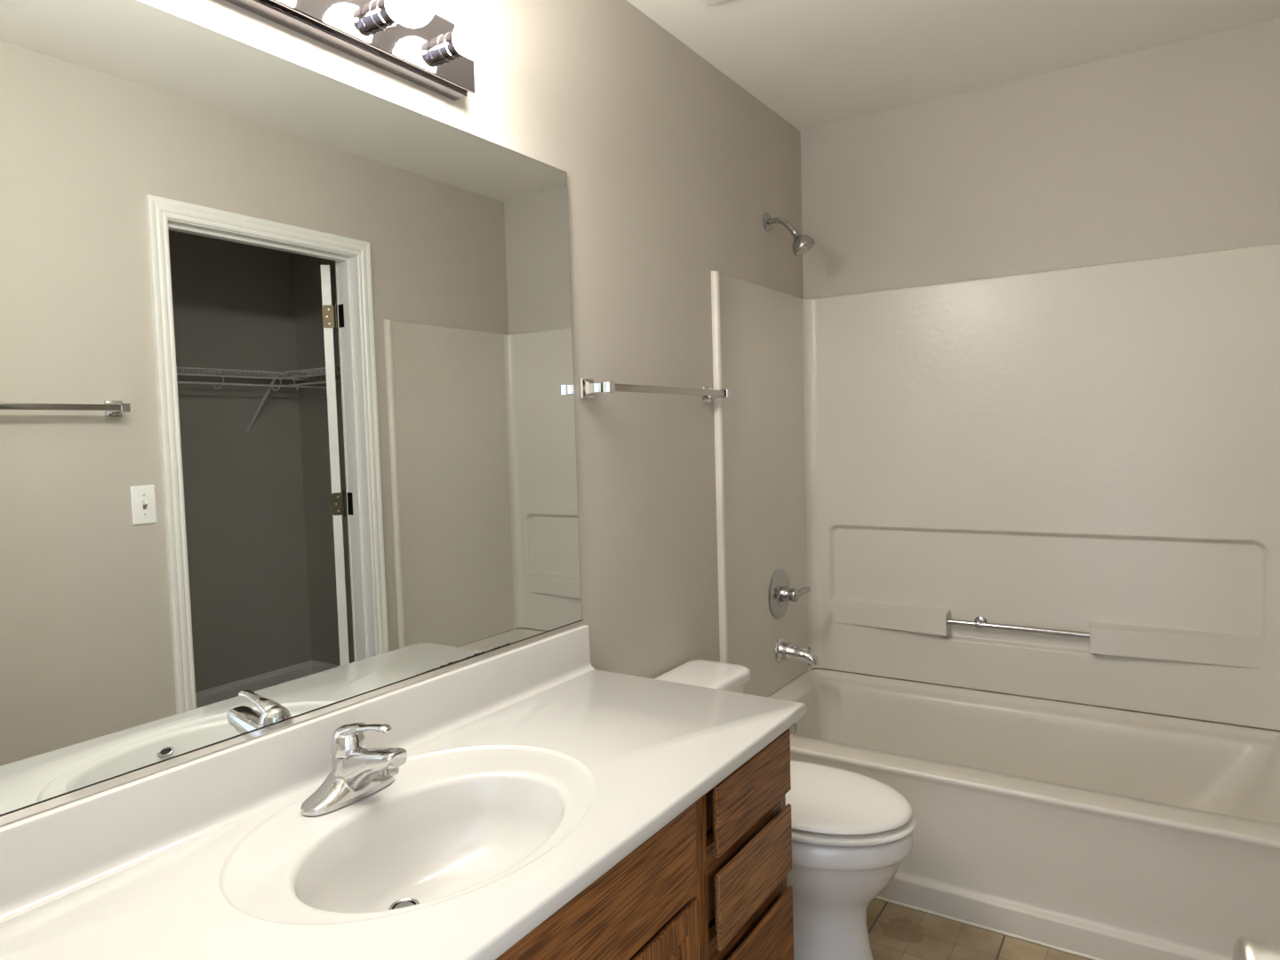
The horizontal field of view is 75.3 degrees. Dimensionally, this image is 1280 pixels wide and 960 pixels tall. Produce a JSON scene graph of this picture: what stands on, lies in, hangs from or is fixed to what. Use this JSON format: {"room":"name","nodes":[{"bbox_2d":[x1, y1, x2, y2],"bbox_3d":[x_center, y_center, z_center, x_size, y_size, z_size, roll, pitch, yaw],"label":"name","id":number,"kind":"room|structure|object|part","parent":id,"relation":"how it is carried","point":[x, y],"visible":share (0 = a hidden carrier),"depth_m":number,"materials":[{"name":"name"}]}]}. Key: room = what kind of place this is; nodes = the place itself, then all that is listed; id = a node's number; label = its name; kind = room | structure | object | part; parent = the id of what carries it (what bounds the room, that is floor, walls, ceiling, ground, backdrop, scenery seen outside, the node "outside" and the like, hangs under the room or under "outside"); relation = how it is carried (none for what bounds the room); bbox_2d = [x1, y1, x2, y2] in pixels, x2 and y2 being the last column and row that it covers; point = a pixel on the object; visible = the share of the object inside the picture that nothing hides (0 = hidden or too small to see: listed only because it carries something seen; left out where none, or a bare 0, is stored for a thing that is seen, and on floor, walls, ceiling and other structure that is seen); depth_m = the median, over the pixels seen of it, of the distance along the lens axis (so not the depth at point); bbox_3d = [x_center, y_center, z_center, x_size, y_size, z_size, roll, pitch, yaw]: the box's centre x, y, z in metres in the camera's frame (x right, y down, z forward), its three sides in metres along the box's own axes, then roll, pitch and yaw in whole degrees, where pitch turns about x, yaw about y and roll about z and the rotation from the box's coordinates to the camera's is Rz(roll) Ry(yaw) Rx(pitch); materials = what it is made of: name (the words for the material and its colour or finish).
{"room":"bathroom","nodes":[
{"label":"bathroom","id":0,"kind":"room"},
{"bbox_2d":[138,0,803,678],"bbox_3d":[-0.240,0.004,1.947,0.120,2.440,3.272,0,4,33],"label":"wall","id":1,"kind":"structure","parent":0,"point":[674,168],"depth_m":2.18,"materials":[{"name":"beige paint"}]},
{"bbox_2d":[0,0,583,826],"bbox_3d":[-0.563,-0.137,1.331,0.008,1.064,1.508,0,4,33],"label":"wall mirror","id":2,"kind":"object","parent":1,"relation":"attached to","point":[287,436],"visible":1,"depth_m":1.26,"materials":[{"name":"silver mirror"}]},
{"bbox_2d":[0,624,595,922],"bbox_3d":[-0.544,0.447,1.340,0.036,0.104,1.548,0,4,33],"label":"backsplash","id":3,"kind":"structure","parent":1,"relation":"attached to","point":[47,856],"depth_m":1.24,"materials":[{"name":"stone"}]},
{"bbox_2d":[224,0,498,100],"bbox_3d":[-0.543,-0.776,1.206,0.170,0.116,0.920,0,4,33],"label":"vanity light","id":4,"kind":"object","parent":1,"relation":"attached to","point":[406,39],"visible":1,"depth_m":1.44,"materials":[{"name":"silver metal"}]},
{"bbox_3d":[-0.376,-0.793,1.372,0.073,0.079,0.079,0,4,33],"label":"light bulb","id":5,"kind":"part","parent":4,"relation":"part of","materials":[{"name":"white glass"}]},
{"bbox_3d":[-0.293,-0.803,1.500,0.073,0.079,0.079,0,4,33],"label":"light bulb","id":6,"kind":"part","parent":4,"relation":"part of","materials":[{"name":"white glass"}]},
{"bbox_2d":[578,377,730,402],"bbox_3d":[0.066,-0.238,2.230,0.079,0.049,0.653,0,4,33],"label":"towel bar","id":7,"kind":"object","parent":1,"relation":"attached to","point":[588,388],"visible":1,"depth_m":2.07,"materials":[{"name":"silver metal"}]},
{"bbox_3d":[-0.098,-0.220,1.978,0.079,0.049,0.049,0,4,33],"label":"post","id":8,"kind":"part","parent":7,"relation":"part of","materials":[{"name":"silver metal"}]},
{"bbox_3d":[0.231,-0.257,2.482,0.079,0.049,0.049,0,4,33],"label":"post","id":9,"kind":"part","parent":7,"relation":"part of","materials":[{"name":"silver metal"}]},
{"bbox_2d":[762,211,815,255],"bbox_3d":[0.512,-0.842,2.825,0.168,0.163,0.078,0,4,33],"label":"shower","id":10,"kind":"object","parent":1,"relation":"attached to","point":[802,244],"visible":1,"depth_m":2.81,"materials":[{"name":"silver metal"}]},
{"bbox_3d":[0.488,-0.866,2.836,0.102,0.068,0.020,0,4,33],"label":"shower arm","id":11,"kind":"part","parent":10,"relation":"part of","materials":[{"name":"silver metal"}]},
{"bbox_2d":[626,0,1279,131],"bbox_3d":[1.010,-1.244,1.038,3.190,0.080,3.272,0,4,33],"label":"ceiling","id":12,"kind":"structure","parent":0,"point":[813,63],"depth_m":2.40,"materials":[{"name":"paint"}]},
{"bbox_2d":[698,0,726,6],"bbox_3d":[0.216,-1.219,1.955,0.290,0.026,0.275,0,4,33],"label":"exhaust fan","id":13,"kind":"object","parent":12,"relation":"attached to","point":[707,3],"visible":1,"depth_m":2.11,"materials":[{"name":"white plastic"}]},
{"bbox_2d":[866,897,1091,959],"bbox_3d":[0.449,1.256,1.590,1.680,0.060,3.272,0,4,33],"label":"floor","id":14,"kind":"structure","parent":0,"point":[896,932],"depth_m":2.14,"materials":[{"name":"tile"}]},
{"bbox_2d":[496,728,793,959],"bbox_3d":[-0.316,0.898,1.228,0.546,0.738,1.507,0,4,33],"label":"vanity cabinet","id":15,"kind":"object","parent":14,"relation":"on","point":[711,884],"visible":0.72,"depth_m":1.42,"materials":[{"name":"brown wood"}]},
{"bbox_2d":[0,624,806,959],"bbox_3d":[-0.320,0.526,1.200,0.566,0.258,1.548,0,4,33],"label":"countertop","id":16,"kind":"structure","parent":15,"relation":"on","point":[530,772],"depth_m":1.24,"materials":[{"name":"stone"}]},
{"bbox_2d":[300,722,407,815],"bbox_3d":[-0.434,0.436,1.314,0.165,0.129,0.149,-1,3,3],"label":"sink faucet","id":17,"kind":"object","parent":16,"relation":"on","point":[358,772],"visible":1,"depth_m":1.28,"materials":[{"name":"silver metal"}]},
{"bbox_3d":[-0.432,0.402,1.293,0.124,0.060,0.053,0,4,33],"label":"lever handle","id":18,"kind":"part","parent":17,"relation":"part of","materials":[{"name":"silver metal"}]},
{"bbox_3d":[-0.114,0.620,1.053,0.021,0.153,0.729,0,4,33],"label":"false drawer","id":19,"kind":"part","parent":15,"relation":"part of","materials":[{"name":"brown wood"}]},
{"bbox_3d":[-0.121,0.702,1.083,0.019,0.045,0.712,0,4,33],"label":"rail","id":20,"kind":"part","parent":15,"relation":"part of","materials":[{"name":"brown wood"}]},
{"bbox_3d":[-0.004,0.903,1.226,0.021,0.412,0.363,0,4,33],"label":"door","id":21,"kind":"part","parent":15,"relation":"part of","materials":[{"name":"brown wood"}]},
{"bbox_3d":[-0.001,0.903,1.224,0.010,0.312,0.263,0,4,33],"label":"door panel","id":22,"kind":"part","parent":15,"relation":"part of","materials":[{"name":"brown wood"}]},
{"bbox_3d":[0.191,0.650,1.560,0.019,0.057,0.312,0,4,33],"label":"rail","id":23,"kind":"part","parent":15,"relation":"part of","materials":[{"name":"brown wood"}]},
{"bbox_3d":[0.196,0.819,1.570,0.019,0.060,0.312,0,4,33],"label":"rail","id":24,"kind":"part","parent":15,"relation":"part of","materials":[{"name":"brown wood"}]},
{"bbox_3d":[0.210,0.574,1.550,0.021,0.125,0.314,0,4,33],"label":"drawer","id":25,"kind":"part","parent":15,"relation":"part of","materials":[{"name":"brown wood"}]},
{"bbox_3d":[0.215,0.734,1.559,0.021,0.135,0.314,0,4,33],"label":"drawer","id":26,"kind":"part","parent":15,"relation":"part of","materials":[{"name":"brown wood"}]},
{"bbox_3d":[0.221,0.955,1.572,0.021,0.236,0.314,0,4,33],"label":"drawer","id":27,"kind":"part","parent":15,"relation":"part of","materials":[{"name":"brown wood"}]},
{"bbox_2d":[652,659,916,959],"bbox_3d":[0.338,0.866,2.083,0.690,0.670,0.426,0,4,33],"label":"toilet","id":28,"kind":"object","parent":14,"relation":"on","point":[852,832],"visible":0.3,"depth_m":1.92,"materials":[{"name":"ceramic"}]},
{"bbox_3d":[0.123,0.549,2.200,0.198,0.038,0.426,0,4,33],"label":"tank lid","id":29,"kind":"part","parent":28,"relation":"part of","materials":[{"name":"white ceramic"}]},
{"bbox_3d":[0.124,0.692,2.210,0.178,0.247,0.394,0,4,33],"label":"tank","id":30,"kind":"part","parent":28,"relation":"part of","materials":[{"name":"white ceramic"}]},
{"bbox_3d":[0.430,0.767,2.016,0.448,0.023,0.354,0,4,33],"label":"seat lid","id":31,"kind":"part","parent":28,"relation":"part of","materials":[{"name":"plastic"}]},
{"bbox_2d":[768,669,1279,959],"bbox_3d":[1.083,0.954,2.504,1.500,0.409,0.766,0,4,33],"label":"bathtub","id":32,"kind":"object","parent":14,"relation":"on","point":[1093,833],"visible":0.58,"depth_m":2.22,"materials":[{"name":"beige plastic"}]},
{"bbox_3d":[0.518,0.836,2.838,0.018,0.072,0.072,0,4,33],"label":"overflow plate","id":33,"kind":"part","parent":32,"relation":"part of","materials":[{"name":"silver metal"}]},
{"bbox_2d":[800,17,1279,299],"bbox_3d":[1.298,-0.089,2.822,1.500,2.440,0.120,0,4,33],"label":"wall","id":34,"kind":"structure","parent":0,"point":[1172,149],"depth_m":2.66,"materials":[{"name":"beige paint"}]},
{"bbox_2d":[711,243,1279,731],"bbox_3d":[1.065,0.048,2.466,1.498,1.408,0.743,0,4,33],"label":"tub surround","id":35,"kind":"object","parent":34,"relation":"attached to","point":[1094,450],"visible":0.98,"depth_m":2.71,"materials":[{"name":"beige plastic"}]},
{"bbox_3d":[0.437,0.043,2.855,0.022,1.405,0.708,0,4,33],"label":"panel","id":36,"kind":"part","parent":35,"relation":"part of","materials":[{"name":"beige plastic"}]},
{"bbox_2d":[768,568,810,619],"bbox_3d":[0.529,0.401,2.903,0.095,0.179,0.179,0,4,33],"label":"shower valve","id":37,"kind":"object","parent":35,"relation":"attached to","point":[780,592],"visible":1,"depth_m":2.89,"materials":[{"name":"silver metal"}]},
{"bbox_3d":[0.547,0.400,2.917,0.079,0.054,0.098,0,4,33],"label":"lever handle","id":38,"kind":"part","parent":37,"relation":"part of","materials":[{"name":"silver metal"}]},
{"bbox_2d":[775,638,818,666],"bbox_3d":[0.555,0.603,2.901,0.145,0.086,0.086,0,4,33],"label":"tub spout","id":39,"kind":"object","parent":35,"relation":"attached to","point":[784,651],"visible":1,"depth_m":2.89,"materials":[{"name":"silver metal"}]},
{"bbox_2d":[946,616,1089,638],"bbox_3d":[1.262,0.490,2.783,0.443,0.048,0.054,0,4,33],"label":"grab bar","id":40,"kind":"object","parent":35,"relation":"attached to","point":[980,622],"visible":1,"depth_m":2.77,"materials":[{"name":"silver metal"}]},
{"bbox_3d":[-0.421,0.107,0.187,1.500,2.440,0.120,0,4,33],"label":"wall","id":41,"kind":"structure","parent":0,"visible":0},
{"bbox_2d":[1232,934,1279,959],"bbox_3d":[0.315,0.281,0.265,0.176,2.018,0.744,0,4,33],"label":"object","id":42,"kind":"structure","parent":41,"relation":"in","point":[1246,947],"depth_m":0.57,"materials":[{"name":"silver metal"}]}
]}

